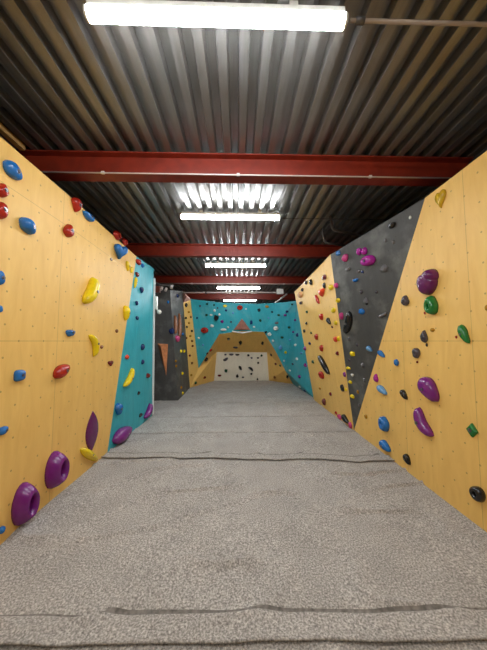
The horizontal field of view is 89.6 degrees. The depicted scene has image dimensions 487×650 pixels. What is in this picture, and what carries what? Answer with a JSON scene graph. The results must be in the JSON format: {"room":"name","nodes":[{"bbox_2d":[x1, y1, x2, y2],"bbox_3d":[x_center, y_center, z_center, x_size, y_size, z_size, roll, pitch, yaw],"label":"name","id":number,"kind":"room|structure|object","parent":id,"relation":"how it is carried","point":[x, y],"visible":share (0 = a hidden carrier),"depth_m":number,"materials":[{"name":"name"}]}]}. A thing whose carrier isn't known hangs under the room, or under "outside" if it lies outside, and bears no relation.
{"room":"indoor climbing gym","nodes":[
{"label":"indoor climbing gym","id":0,"kind":"room"},
{"bbox_2d":[153,276,171,289],"bbox_3d":[-2.131,0.035,3.608,0.100,3.000,13.300,0,-4,-1],"label":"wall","id":1,"kind":"structure","parent":0,"point":[164,287],"depth_m":6.66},
{"bbox_2d":[155,281,173,292],"bbox_3d":[-1.567,-0.739,4.760,0.418,0.228,0.161,2,-4,-22],"label":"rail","id":2,"kind":"object","parent":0,"point":[158,289],"visible":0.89,"depth_m":4.73,"materials":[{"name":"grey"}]},
{"bbox_2d":[0,380,486,649],"bbox_3d":[-0.082,1.423,3.564,4.000,0.038,13.300,0,-4,-1],"label":"floor","id":3,"kind":"structure","parent":0,"point":[238,515],"depth_m":1.42,"materials":[{"name":"grey carpet"}]},
{"bbox_2d":[0,137,105,544],"bbox_3d":[-1.411,0.002,0.027,0.020,2.400,5.317,0,-4,-1],"label":"wall","id":4,"kind":"structure","parent":3,"relation":"on","point":[41,296],"depth_m":1.73,"materials":[{"name":"brown wood"}]},
{"bbox_2d":[0,271,5,284],"bbox_3d":[-1.415,-0.277,1.435,0.034,0.086,0.044,0,-4,-1],"label":"hold","id":5,"kind":"object","parent":4,"relation":"attached to","point":[2,275],"visible":1,"depth_m":1.43,"materials":[{"name":"blue plastic"}]},
{"bbox_2d":[0,526,5,533],"bbox_3d":[-1.421,1.211,1.445,0.027,0.039,0.040,0,-4,-1],"label":"hold","id":6,"kind":"object","parent":4,"relation":"attached to","point":[2,528],"visible":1,"depth_m":1.44,"materials":[{"name":"blue plastic"}]},
{"bbox_2d":[0,202,8,218],"bbox_3d":[-1.408,-0.672,1.433,0.046,0.102,0.063,0,-4,-1],"label":"hold","id":7,"kind":"object","parent":4,"relation":"attached to","point":[4,211],"visible":1,"depth_m":1.43,"materials":[{"name":"red plastic"}]},
{"bbox_2d":[0,183,8,197],"bbox_3d":[-1.411,-0.794,1.442,0.042,0.086,0.062,0,-4,-1],"label":"hold","id":8,"kind":"object","parent":4,"relation":"attached to","point":[4,192],"visible":1,"depth_m":1.44,"materials":[{"name":"red plastic"}]},
{"bbox_2d":[0,426,8,434],"bbox_3d":[-1.416,0.627,1.452,0.035,0.047,0.058,0,-4,-1],"label":"hold","id":9,"kind":"object","parent":4,"relation":"attached to","point":[3,430],"visible":1,"depth_m":1.44,"materials":[{"name":"blue plastic"}]},
{"bbox_2d":[2,160,22,180],"bbox_3d":[-1.408,-0.956,1.513,0.050,0.099,0.116,0,-4,-1],"label":"hold","id":10,"kind":"object","parent":4,"relation":"attached to","point":[11,168],"visible":1,"depth_m":1.48,"materials":[{"name":"blue plastic"}]},
{"bbox_2d":[13,370,25,381],"bbox_3d":[-1.417,0.322,1.562,0.038,0.072,0.066,0,-4,-1],"label":"hold","id":11,"kind":"object","parent":4,"relation":"attached to","point":[19,375],"visible":1,"depth_m":1.54,"materials":[{"name":"blue plastic"}]},
{"bbox_2d":[11,482,39,525],"bbox_3d":[-1.395,1.155,1.585,0.086,0.260,0.143,0,-4,-1],"label":"hold","id":12,"kind":"object","parent":4,"relation":"attached to","point":[26,500],"visible":1,"depth_m":1.55,"materials":[{"name":"purple plastic"}]},
{"bbox_2d":[19,217,35,234],"bbox_3d":[-1.405,-0.654,1.613,0.062,0.098,0.102,0,-4,-1],"label":"hold","id":13,"kind":"object","parent":4,"relation":"attached to","point":[27,225],"visible":1,"depth_m":1.58,"materials":[{"name":"blue plastic"}]},
{"bbox_2d":[44,451,69,488],"bbox_3d":[-1.397,1.095,1.857,0.092,0.271,0.164,0,-4,-1],"label":"hold","id":14,"kind":"object","parent":4,"relation":"attached to","point":[57,468],"visible":1,"depth_m":1.81,"materials":[{"name":"purple plastic"}]},
{"bbox_2d":[53,364,69,378],"bbox_3d":[-1.415,0.365,1.932,0.059,0.109,0.154,0,-4,-1],"label":"hold","id":15,"kind":"object","parent":4,"relation":"attached to","point":[62,370],"visible":1,"depth_m":1.89,"materials":[{"name":"red plastic"}]},
{"bbox_2d":[63,224,73,236],"bbox_3d":[-1.418,-0.773,2.004,0.052,0.109,0.094,0,-4,-1],"label":"hold","id":16,"kind":"object","parent":4,"relation":"attached to","point":[68,230],"visible":1,"depth_m":1.98,"materials":[{"name":"red plastic"}]},
{"bbox_2d":[65,330,74,336],"bbox_3d":[-1.425,0.067,2.031,0.041,0.056,0.087,0,-4,-1],"label":"hold","id":17,"kind":"object","parent":4,"relation":"attached to","point":[69,333],"visible":1,"depth_m":2.01,"materials":[{"name":"blue plastic"}]},
{"bbox_2d":[80,448,97,460],"bbox_3d":[-1.429,1.221,2.300,0.049,0.224,0.270,0,-4,-1],"label":"hold","id":18,"kind":"object","parent":4,"relation":"attached to","point":[87,453],"visible":1,"depth_m":2.25,"materials":[{"name":"yellow plastic"}]},
{"bbox_2d":[85,411,97,449],"bbox_3d":[-1.444,1.022,2.352,0.020,0.386,0.203,0,-4,-1],"label":"hold","id":19,"kind":"object","parent":4,"relation":"attached to","point":[91,434],"visible":0.91,"depth_m":2.33,"materials":[{"name":"plastic"}]},
{"bbox_2d":[67,194,135,452],"bbox_3d":[-1.489,0.166,2.695,0.054,2.420,1.550,0,-4,-4],"label":"wall","id":20,"kind":"structure","parent":3,"relation":"on","point":[93,244],"depth_m":2.60,"materials":[{"name":"brown wood"}]},
{"bbox_2d":[71,197,82,211],"bbox_3d":[-1.421,-1.032,2.106,0.058,0.124,0.100,-1,-4,-4],"label":"hold","id":21,"kind":"object","parent":20,"relation":"attached to","point":[77,204],"visible":1,"depth_m":2.08,"materials":[{"name":"red plastic"}]},
{"bbox_2d":[82,210,94,221],"bbox_3d":[-1.439,-1.012,2.298,0.049,0.068,0.164,-1,-4,-4],"label":"hold","id":22,"kind":"object","parent":20,"relation":"attached to","point":[87,215],"visible":1,"depth_m":2.26,"materials":[{"name":"blue plastic"}]},
{"bbox_2d":[82,277,99,303],"bbox_3d":[-1.414,-0.326,2.305,0.089,0.279,0.194,0,-4,-5],"label":"hold","id":23,"kind":"object","parent":20,"relation":"attached to","point":[91,292],"visible":1,"depth_m":2.27,"materials":[{"name":"yellow plastic"}]},
{"bbox_2d":[88,334,99,356],"bbox_3d":[-1.429,0.199,2.357,0.055,0.215,0.138,0,-4,-3],"label":"hold","id":24,"kind":"object","parent":20,"relation":"attached to","point":[94,341],"visible":1,"depth_m":2.36,"materials":[{"name":"yellow plastic"}]},
{"bbox_2d":[113,230,121,239],"bbox_3d":[-1.483,-1.059,2.900,0.043,0.103,0.156,-1,-4,-4],"label":"hold","id":25,"kind":"object","parent":20,"relation":"attached to","point":[117,235],"visible":1,"depth_m":2.86,"materials":[{"name":"red plastic"}]},
{"bbox_2d":[114,244,127,258],"bbox_3d":[-1.448,-0.873,2.933,0.116,0.183,0.216,0,-4,-4],"label":"hold","id":26,"kind":"object","parent":20,"relation":"attached to","point":[120,251],"visible":1,"depth_m":2.87,"materials":[{"name":"blue plastic"}]},
{"bbox_2d":[122,238,127,245],"bbox_3d":[-1.502,-1.055,3.114,0.036,0.085,0.119,-1,-4,-4],"label":"hold","id":27,"kind":"object","parent":20,"relation":"attached to","point":[124,241],"visible":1,"depth_m":3.08,"materials":[{"name":"red plastic"}]},
{"bbox_2d":[123,305,130,320],"bbox_3d":[-1.476,-0.152,3.114,0.071,0.194,0.104,0,-4,-4],"label":"hold","id":28,"kind":"object","parent":20,"relation":"attached to","point":[126,310],"visible":1,"depth_m":3.08,"materials":[{"name":"yellow plastic"}]},
{"bbox_2d":[126,261,129,270],"bbox_3d":[-1.501,-0.770,3.196,0.044,0.123,0.066,0,-4,-4],"label":"hold","id":29,"kind":"object","parent":20,"relation":"attached to","point":[127,262],"visible":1,"depth_m":3.18,"materials":[{"name":"yellow plastic"}]},
{"bbox_2d":[107,257,154,451],"bbox_3d":[-1.512,0.212,3.395,0.114,2.421,1.374,0,-4,1],"label":"wall","id":30,"kind":"structure","parent":3,"relation":"on","point":[141,331],"depth_m":3.49,"materials":[{"name":"teal paint"}]},
{"bbox_2d":[114,403,122,414],"bbox_3d":[-1.443,0.980,2.854,0.068,0.138,0.106,0,-4,3],"label":"hold","id":31,"kind":"object","parent":30,"relation":"attached to","point":[118,408],"visible":1,"depth_m":2.83,"materials":[{"name":"blue plastic"}]},
{"bbox_2d":[112,426,132,443],"bbox_3d":[-1.419,1.308,2.941,0.098,0.168,0.425,0,-4,0],"label":"hold","id":32,"kind":"object","parent":30,"relation":"attached to","point":[124,432],"visible":1,"depth_m":2.83,"materials":[{"name":"purple plastic"}]},
{"bbox_2d":[123,368,134,386],"bbox_3d":[-1.446,0.666,3.130,0.067,0.214,0.249,0,-4,-1],"label":"hold","id":33,"kind":"object","parent":30,"relation":"attached to","point":[130,377],"visible":1,"depth_m":3.11,"materials":[{"name":"yellow plastic"}]},
{"bbox_2d":[134,277,137,287],"bbox_3d":[-1.514,-0.598,3.455,0.042,0.171,0.069,0,-4,0],"label":"hold","id":34,"kind":"object","parent":30,"relation":"attached to","point":[135,279],"visible":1,"depth_m":3.44,"materials":[{"name":"yellow plastic"}]},
{"bbox_2d":[144,403,152,418],"bbox_3d":[-1.431,1.307,3.726,0.082,0.182,0.236,0,-4,-1],"label":"hold","id":35,"kind":"object","parent":30,"relation":"attached to","point":[149,410],"visible":1,"depth_m":3.71,"materials":[{"name":"purple plastic"}]},
{"bbox_2d":[153,296,161,313],"bbox_3d":[-1.447,-0.330,4.112,0.142,0.298,0.076,0,-4,-1],"label":"wall fitting","id":36,"kind":"object","parent":30,"relation":"attached to","point":[154,297],"visible":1,"depth_m":4.09,"materials":[{"name":"white plastic"}]},
{"bbox_2d":[170,290,189,399],"bbox_3d":[-1.468,0.343,5.688,0.258,2.459,1.321,0,-4,-1],"label":"wall","id":37,"kind":"structure","parent":3,"relation":"on","point":[177,306],"depth_m":5.56,"materials":[{"name":"black paint"}]},
{"bbox_2d":[174,315,177,333],"bbox_3d":[-1.453,-0.008,5.265,0.082,0.423,0.139,1,-4,-13],"label":"hold","id":38,"kind":"object","parent":37,"relation":"attached to","point":[175,317],"visible":1,"depth_m":5.23,"materials":[{"name":"brown wood"}]},
{"bbox_2d":[178,314,181,336],"bbox_3d":[-1.437,0.014,5.554,0.087,0.588,0.190,1,-4,-14],"label":"hold","id":39,"kind":"object","parent":37,"relation":"attached to","point":[179,315],"visible":0.94,"depth_m":5.51,"materials":[{"name":"brown wood"}]},
{"bbox_2d":[183,300,197,386],"bbox_3d":[-1.365,0.482,6.410,0.053,2.273,0.657,-2,-4,27],"label":"wall","id":40,"kind":"structure","parent":3,"relation":"on","point":[193,368],"depth_m":6.37,"materials":[{"name":"yellow wood"}]},
{"bbox_2d":[183,293,189,302],"bbox_3d":[-1.466,-0.706,6.232,0.139,0.295,0.401,0,-4,2],"label":"volume","id":41,"kind":"object","parent":40,"relation":"attached to","point":[186,298],"visible":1,"depth_m":6.16,"materials":[{"name":"pink paint"}]},
{"bbox_2d":[190,335,218,387],"bbox_3d":[-0.870,0.947,6.763,0.616,1.392,1.226,-2,-4,24],"label":"wall","id":42,"kind":"structure","parent":3,"relation":"on","point":[207,368],"depth_m":6.87,"materials":[{"name":"yellow wood"}]},
{"bbox_2d":[154,290,313,400],"bbox_3d":[-0.321,0.436,5.962,3.600,2.309,1.887,0,-4,-1],"label":"wall","id":43,"kind":"structure","parent":3,"relation":"on","point":[208,339],"depth_m":6.32,"materials":[{"name":"teal paint"}]},
{"bbox_2d":[157,343,167,372],"bbox_3d":[-1.669,0.707,4.969,0.214,0.661,0.166,0,-4,-1],"label":"volume","id":44,"kind":"object","parent":43,"relation":"attached to","point":[163,348],"visible":1,"depth_m":4.99,"materials":[{"name":"brown wood"}]},
{"bbox_2d":[201,327,207,332],"bbox_3d":[-1.039,0.140,6.499,0.211,0.160,0.102,0,-4,0],"label":"hold","id":45,"kind":"object","parent":43,"relation":"attached to","point":[204,329],"visible":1,"depth_m":6.49,"materials":[{"name":"red plastic"}]},
{"bbox_2d":[232,319,251,333],"bbox_3d":[-0.040,0.028,6.431,0.521,0.397,0.164,0,-4,-1],"label":"volume","id":46,"kind":"object","parent":43,"relation":"attached to","point":[241,325],"visible":1,"depth_m":6.43,"materials":[{"name":"wood"}]},
{"bbox_2d":[214,352,268,380],"bbox_3d":[-0.055,1.242,7.348,1.662,0.880,0.225,0,-4,-1],"label":"wall","id":47,"kind":"structure","parent":3,"relation":"on","point":[260,371],"depth_m":7.34,"materials":[{"name":"beige paint"}]},
{"bbox_2d":[217,331,266,351],"bbox_3d":[-0.037,0.477,6.890,1.488,0.616,0.812,0,-4,-1],"label":"wall","id":48,"kind":"structure","parent":47,"relation":"on","point":[251,341],"depth_m":6.86,"materials":[{"name":"yellow wood"}]},
{"bbox_2d":[264,333,292,383],"bbox_3d":[0.780,0.926,6.871,0.848,1.448,0.908,-4,-5,43],"label":"wall","id":49,"kind":"structure","parent":3,"relation":"on","point":[279,372],"depth_m":6.98,"materials":[{"name":"yellow wood"}]},
{"bbox_2d":[295,198,424,429],"bbox_3d":[1.331,0.239,3.658,0.343,2.399,3.381,0,-4,-1],"label":"wall","id":50,"kind":"structure","parent":3,"relation":"on","point":[367,329],"depth_m":3.07,"materials":[{"name":"grey paint"}]},
{"bbox_2d":[318,371,323,378],"bbox_3d":[1.352,0.875,4.290,0.068,0.133,0.183,0,-4,-1],"label":"hold","id":51,"kind":"object","parent":50,"relation":"attached to","point":[321,375],"visible":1,"depth_m":4.23,"materials":[{"name":"red plastic"}]},
{"bbox_2d":[318,288,324,296],"bbox_3d":[1.189,-0.495,3.755,0.065,0.123,0.209,0,-4,-1],"label":"hold","id":52,"kind":"object","parent":50,"relation":"attached to","point":[321,292],"visible":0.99,"depth_m":3.70,"materials":[{"name":"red plastic"}]},
{"bbox_2d":[318,355,329,374],"bbox_3d":[1.318,0.656,4.094,0.087,0.292,0.369,0,-4,-7],"label":"hold","id":53,"kind":"object","parent":50,"relation":"attached to","point":[321,360],"visible":1,"depth_m":4.02,"materials":[{"name":"black plastic"}]},
{"bbox_2d":[341,254,347,261],"bbox_3d":[1.246,-0.827,3.023,0.050,0.094,0.096,1,-4,-14],"label":"hold","id":54,"kind":"object","parent":50,"relation":"attached to","point":[344,258],"visible":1,"depth_m":3.00,"materials":[{"name":"pink plastic"}]},
{"bbox_2d":[341,414,348,423],"bbox_3d":[1.440,1.337,3.493,0.066,0.103,0.168,0,-4,-4],"label":"hold","id":55,"kind":"object","parent":50,"relation":"attached to","point":[344,418],"visible":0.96,"depth_m":3.47,"materials":[{"name":"black plastic"}]},
{"bbox_2d":[343,311,352,333],"bbox_3d":[1.315,-0.033,3.127,0.081,0.283,0.186,1,-4,-8],"label":"hold","id":56,"kind":"object","parent":50,"relation":"attached to","point":[348,322],"visible":1,"depth_m":3.07,"materials":[{"name":"black plastic"}]},
{"bbox_2d":[356,248,361,254],"bbox_3d":[1.314,-0.840,2.797,0.042,0.082,0.066,1,-4,-11],"label":"hold","id":57,"kind":"object","parent":50,"relation":"attached to","point":[358,251],"visible":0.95,"depth_m":2.78,"materials":[{"name":"plastic"}]},
{"bbox_2d":[361,247,367,254],"bbox_3d":[1.338,-0.822,2.724,0.043,0.082,0.070,1,-4,-15],"label":"hold","id":58,"kind":"object","parent":50,"relation":"attached to","point":[364,251],"visible":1,"depth_m":2.70,"materials":[{"name":"plastic"}]},
{"bbox_2d":[360,255,375,265],"bbox_3d":[1.346,-0.706,2.680,0.088,0.117,0.180,1,-4,-16],"label":"hold","id":59,"kind":"object","parent":50,"relation":"attached to","point":[368,260],"visible":1,"depth_m":2.63,"materials":[{"name":"plastic"}]},
{"bbox_2d":[366,346,372,351],"bbox_3d":[1.449,0.275,2.837,0.044,0.069,0.074,1,-4,-19],"label":"hold","id":60,"kind":"object","parent":50,"relation":"attached to","point":[368,348],"visible":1,"depth_m":2.82,"materials":[{"name":"blue plastic"}]},
{"bbox_2d":[380,264,387,271],"bbox_3d":[1.433,-0.581,2.510,0.043,0.082,0.090,1,-4,-20],"label":"hold","id":61,"kind":"object","parent":50,"relation":"attached to","point":[384,268],"visible":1,"depth_m":2.49,"materials":[{"name":"grey plastic"}]},
{"bbox_2d":[387,222,395,228],"bbox_3d":[1.426,-0.961,2.366,0.039,0.054,0.080,1,-4,-15],"label":"hold","id":62,"kind":"object","parent":50,"relation":"attached to","point":[391,225],"visible":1,"depth_m":2.35,"materials":[{"name":"black plastic"}]},
{"bbox_2d":[354,151,486,531],"bbox_3d":[1.564,0.029,0.406,0.025,2.396,5.943,0,-4,-1],"label":"wall","id":63,"kind":"structure","parent":3,"relation":"on","point":[451,239],"depth_m":1.83,"materials":[{"name":"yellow wood"}]},
{"bbox_2d":[373,374,378,381],"bbox_3d":[1.481,0.595,2.751,0.038,0.093,0.059,0,-4,-1],"label":"hold","id":64,"kind":"object","parent":63,"relation":"attached to","point":[375,377],"visible":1,"depth_m":2.74,"materials":[{"name":"plastic"}]},
{"bbox_2d":[377,350,384,357],"bbox_3d":[1.484,0.312,2.657,0.039,0.077,0.103,0,-4,-1],"label":"hold","id":65,"kind":"object","parent":63,"relation":"attached to","point":[379,352],"visible":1,"depth_m":2.64,"materials":[{"name":"blue plastic"}]},
{"bbox_2d":[376,385,386,394],"bbox_3d":[1.477,0.696,2.637,0.050,0.086,0.154,0,-4,-1],"label":"hold","id":66,"kind":"object","parent":63,"relation":"attached to","point":[380,388],"visible":1,"depth_m":2.61,"materials":[{"name":"blue plastic"}]},
{"bbox_2d":[378,416,389,431],"bbox_3d":[1.472,1.046,2.584,0.062,0.151,0.129,0,-4,-1],"label":"hold","id":67,"kind":"object","parent":63,"relation":"attached to","point":[383,423],"visible":1,"depth_m":2.55,"materials":[{"name":"blue plastic"}]},
{"bbox_2d":[379,440,390,451],"bbox_3d":[1.471,1.266,2.571,0.063,0.095,0.152,0,-4,-1],"label":"hold","id":68,"kind":"object","parent":63,"relation":"attached to","point":[383,444],"visible":1,"depth_m":2.54,"materials":[{"name":"blue plastic"}]},
{"bbox_2d":[400,389,407,399],"bbox_3d":[1.489,0.650,2.292,0.042,0.086,0.078,0,-4,-1],"label":"hold","id":69,"kind":"object","parent":63,"relation":"attached to","point":[403,393],"visible":1,"depth_m":2.27,"materials":[{"name":"black plastic"}]},
{"bbox_2d":[401,295,409,305],"bbox_3d":[1.490,-0.227,2.273,0.048,0.099,0.079,0,-4,-1],"label":"hold","id":70,"kind":"object","parent":63,"relation":"attached to","point":[405,301],"visible":1,"depth_m":2.25,"materials":[{"name":"plastic"}]},
{"bbox_2d":[403,454,410,464],"bbox_3d":[1.487,1.229,2.245,0.045,0.084,0.072,0,-4,-1],"label":"hold","id":71,"kind":"object","parent":63,"relation":"attached to","point":[406,458],"visible":1,"depth_m":2.23,"materials":[{"name":"black plastic"}]},
{"bbox_2d":[412,348,419,357],"bbox_3d":[1.494,0.245,2.132,0.042,0.092,0.069,0,-4,-1],"label":"hold","id":72,"kind":"object","parent":63,"relation":"attached to","point":[415,352],"visible":1,"depth_m":2.11,"materials":[{"name":"plastic"}]},
{"bbox_2d":[413,407,433,436],"bbox_3d":[1.480,0.804,2.041,0.071,0.207,0.176,0,-4,-1],"label":"hold","id":73,"kind":"object","parent":63,"relation":"attached to","point":[420,421],"visible":1,"depth_m":2.03,"materials":[{"name":"purple plastic"}]},
{"bbox_2d":[420,330,427,342],"bbox_3d":[1.497,0.096,2.043,0.041,0.105,0.055,0,-4,-1],"label":"hold","id":74,"kind":"object","parent":63,"relation":"attached to","point":[424,338],"visible":1,"depth_m":2.03,"materials":[{"name":"plastic"}]},
{"bbox_2d":[416,269,438,294],"bbox_3d":[1.478,-0.346,1.990,0.084,0.205,0.172,0,-4,-1],"label":"hold","id":75,"kind":"object","parent":63,"relation":"attached to","point":[427,283],"visible":1,"depth_m":1.94,"materials":[{"name":"plastic"}]},
{"bbox_2d":[417,377,439,401],"bbox_3d":[1.478,0.518,1.987,0.080,0.187,0.176,0,-4,-1],"label":"hold","id":76,"kind":"object","parent":63,"relation":"attached to","point":[427,386],"visible":1,"depth_m":1.94,"materials":[{"name":"purple plastic"}]},
{"bbox_2d":[424,296,438,314],"bbox_3d":[1.491,-0.159,1.960,0.058,0.154,0.097,0,-4,-1],"label":"hold","id":77,"kind":"object","parent":63,"relation":"attached to","point":[431,307],"visible":1,"depth_m":1.93,"materials":[{"name":"green plastic"}]},
{"bbox_2d":[435,189,445,207],"bbox_3d":[1.510,-0.966,1.887,0.029,0.135,0.095,0,-4,-1],"label":"hold","id":78,"kind":"object","parent":63,"relation":"attached to","point":[439,197],"visible":1,"depth_m":1.87,"materials":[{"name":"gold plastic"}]},
{"bbox_2d":[457,324,470,343],"bbox_3d":[1.506,0.061,1.687,0.040,0.132,0.073,0,-4,-1],"label":"hold","id":79,"kind":"object","parent":63,"relation":"attached to","point":[462,331],"visible":1,"depth_m":1.67,"materials":[{"name":"green plastic"}]},
{"bbox_2d":[466,423,478,436],"bbox_3d":[1.511,0.699,1.627,0.029,0.093,0.076,0,-4,-1],"label":"hold","id":80,"kind":"object","parent":63,"relation":"attached to","point":[471,429],"visible":1,"depth_m":1.62,"materials":[{"name":"green plastic"}]},
{"bbox_2d":[469,486,485,501],"bbox_3d":[1.505,1.092,1.585,0.041,0.094,0.086,0,-4,-1],"label":"hold","id":81,"kind":"object","parent":63,"relation":"attached to","point":[477,493],"visible":1,"depth_m":1.56,"materials":[{"name":"black plastic"}]},
{"bbox_2d":[0,0,486,303],"bbox_3d":[-0.080,-1.350,3.745,4.104,0.062,13.300,0,-4,-1],"label":"ceiling","id":82,"kind":"structure","parent":0,"point":[67,82],"depth_m":1.65,"materials":[{"name":"metal"}]},
{"bbox_2d":[0,122,24,149],"bbox_3d":[-1.733,-1.575,-0.227,0.040,0.045,4.420,0,-4,-1],"label":"rail","id":83,"kind":"object","parent":82,"relation":"attached to","point":[4,131],"visible":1,"depth_m":1.87,"materials":[{"name":"brown wood"}]},
{"bbox_2d":[83,0,347,30],"bbox_3d":[-0.119,-1.434,1.125,1.185,0.111,0.052,0,-4,-1],"label":"lamp","id":84,"kind":"object","parent":82,"relation":"hanging from","point":[293,16],"visible":1,"depth_m":1.11,"materials":[{"name":"white plastic"}]},
{"bbox_2d":[86,0,344,11],"bbox_3d":[-0.119,-1.437,1.125,1.165,0.034,0.044,0,-4,-1],"label":"tray","id":85,"kind":"object","parent":84,"relation":"on","point":[118,4],"depth_m":1.10,"materials":[{"name":"white metal"}]},
{"bbox_2d":[180,210,279,219],"bbox_3d":[-0.155,-1.316,2.931,1.185,0.111,0.052,0,-4,-1],"label":"lamp","id":86,"kind":"object","parent":82,"relation":"hanging from","point":[184,215],"visible":1,"depth_m":2.91,"materials":[{"name":"white plastic"}]},
{"bbox_2d":[181,212,278,215],"bbox_3d":[-0.155,-1.319,2.932,1.165,0.034,0.044,0,-4,-1],"label":"tray","id":87,"kind":"object","parent":86,"relation":"on","point":[182,213],"depth_m":2.91,"materials":[{"name":"white metal"}]},
{"bbox_2d":[181,215,278,219],"bbox_3d":[-0.155,-1.282,2.929,1.165,0.040,0.050,0,-4,-1],"label":"diffuser","id":88,"kind":"object","parent":86,"relation":"attached to","point":[214,217],"depth_m":2.91,"materials":[{"name":"white plastic"}]},
{"bbox_2d":[122,243,341,258],"bbox_3d":[-0.087,-1.202,3.986,3.996,0.195,0.100,0,-4,-1],"label":"steel beam","id":89,"kind":"structure","parent":82,"relation":"attached to","point":[173,250],"depth_m":3.97,"materials":[{"name":"red metal"}]},
{"bbox_2d":[155,276,308,284],"bbox_3d":[-0.131,-1.075,5.931,3.996,0.195,0.100,0,-4,-1],"label":"steel beam","id":90,"kind":"structure","parent":82,"relation":"attached to","point":[270,280],"depth_m":5.92,"materials":[{"name":"red metal"}]},
{"bbox_2d":[155,283,301,284],"bbox_3d":[-0.130,-0.986,5.862,4.000,0.030,0.026,0,-4,-1],"label":"conduit","id":91,"kind":"object","parent":90,"relation":"attached to","point":[155,283],"visible":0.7,"depth_m":5.85,"materials":[{"name":"grey"}]},
{"bbox_2d":[205,261,265,266],"bbox_3d":[-0.153,-1.194,4.798,1.185,0.111,0.052,0,-4,-1],"label":"lamp","id":92,"kind":"object","parent":82,"relation":"hanging from","point":[208,264],"visible":1,"depth_m":4.78,"materials":[{"name":"white plastic"}]},
{"bbox_2d":[206,262,265,264],"bbox_3d":[-0.153,-1.197,4.798,1.165,0.034,0.044,0,-4,-1],"label":"tray","id":93,"kind":"object","parent":92,"relation":"on","point":[207,263],"depth_m":4.78,"materials":[{"name":"white metal"}]},
{"bbox_2d":[206,264,265,266],"bbox_3d":[-0.153,-1.160,4.796,1.165,0.040,0.050,0,-4,-1],"label":"diffuser","id":94,"kind":"object","parent":92,"relation":"attached to","point":[207,265],"depth_m":4.78,"materials":[{"name":"white plastic"}]},
{"bbox_2d":[217,285,259,288],"bbox_3d":[-0.139,-1.063,6.808,1.185,0.111,0.052,0,-4,-1],"label":"lamp","id":95,"kind":"object","parent":82,"relation":"hanging from","point":[225,286],"visible":0.95,"depth_m":6.79,"materials":[{"name":"white plastic"}]},
{"bbox_2d":[217,286,258,286],"bbox_3d":[-0.139,-1.066,6.808,1.165,0.034,0.044,0,-4,-1],"label":"tray","id":96,"kind":"object","parent":95,"relation":"on","point":[217,286],"depth_m":6.79,"materials":[{"name":"white metal"}]},
{"bbox_2d":[217,287,259,288],"bbox_3d":[-0.139,-1.029,6.805,1.165,0.040,0.050,0,-4,-1],"label":"diffuser","id":97,"kind":"object","parent":95,"relation":"attached to","point":[217,287],"depth_m":6.79,"materials":[{"name":"white plastic"}]},
{"bbox_2d":[224,300,255,300],"bbox_3d":[-0.128,-0.924,8.934,1.185,0.111,0.052,0,-4,-1],"label":"lamp","id":98,"kind":"object","parent":82,"relation":"hanging from","point":[224,300],"visible":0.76,"depth_m":8.91,"materials":[{"name":"white plastic"}]},
{"bbox_2d":[185,293,295,299],"bbox_3d":[-0.179,-0.935,8.076,3.996,0.195,0.100,0,-4,-1],"label":"steel beam","id":99,"kind":"structure","parent":82,"relation":"attached to","point":[198,296],"depth_m":8.06,"materials":[{"name":"red metal"}]},
{"bbox_2d":[182,291,276,293],"bbox_3d":[-0.445,-0.815,6.158,2.886,0.058,0.061,0,-4,-1],"label":"conduit","id":100,"kind":"object","parent":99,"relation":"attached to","point":[205,292],"visible":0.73,"depth_m":6.14,"materials":[{"name":"grey"}]},
{"bbox_2d":[277,289,282,293],"bbox_3d":[0.910,-0.835,6.114,0.160,0.120,0.070,0,-4,-1],"label":"junction box","id":101,"kind":"object","parent":100,"relation":"attached to","point":[279,291],"visible":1,"depth_m":6.08,"materials":[{"name":"white plastic"}]},
{"bbox_2d":[15,149,473,185],"bbox_3d":[-0.045,-1.327,2.080,3.996,0.195,0.100,0,-4,-1],"label":"steel beam","id":102,"kind":"structure","parent":82,"relation":"attached to","point":[43,160],"depth_m":2.07,"materials":[{"name":"red metal"}]},
{"bbox_2d":[41,171,451,178],"bbox_3d":[-0.043,-1.237,2.017,4.000,0.019,0.016,0,-4,-1],"label":"conduit","id":103,"kind":"object","parent":102,"relation":"attached to","point":[101,172],"visible":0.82,"depth_m":2.02,"materials":[{"name":"grey"}]},
{"bbox_2d":[321,228,345,246],"bbox_3d":[1.299,-1.209,3.416,0.429,0.275,0.032,0,-4,-1],"label":"conduit","id":104,"kind":"object","parent":82,"relation":"hanging from","point":[322,229],"visible":0.94,"depth_m":3.40,"materials":[{"name":"grey"}]},
{"bbox_2d":[329,215,361,236],"bbox_3d":[1.277,-1.234,3.066,0.415,0.271,0.032,0,-4,-1],"label":"conduit","id":105,"kind":"object","parent":82,"relation":"hanging from","point":[330,216],"visible":0.97,"depth_m":3.05,"materials":[{"name":"grey"}]},
{"bbox_2d":[288,146,486,301],"bbox_3d":[1.968,0.041,3.700,0.100,3.000,13.300,0,-4,-1],"label":"wall","id":106,"kind":"structure","parent":0,"point":[484,150],"depth_m":2.48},
{"bbox_2d":[282,217,388,219],"bbox_3d":[1.198,-1.280,2.959,1.478,0.019,0.020,0,-4,-1],"label":"conduit","id":107,"kind":"object","parent":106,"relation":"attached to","point":[283,217],"visible":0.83,"depth_m":2.95,"materials":[{"name":"grey metal"}]},
{"bbox_2d":[350,16,486,26],"bbox_3d":[1.237,-1.413,1.154,1.482,0.028,0.029,0,-4,-1],"label":"conduit","id":108,"kind":"object","parent":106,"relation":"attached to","point":[359,20],"visible":1,"depth_m":1.14,"materials":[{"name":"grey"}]}
]}

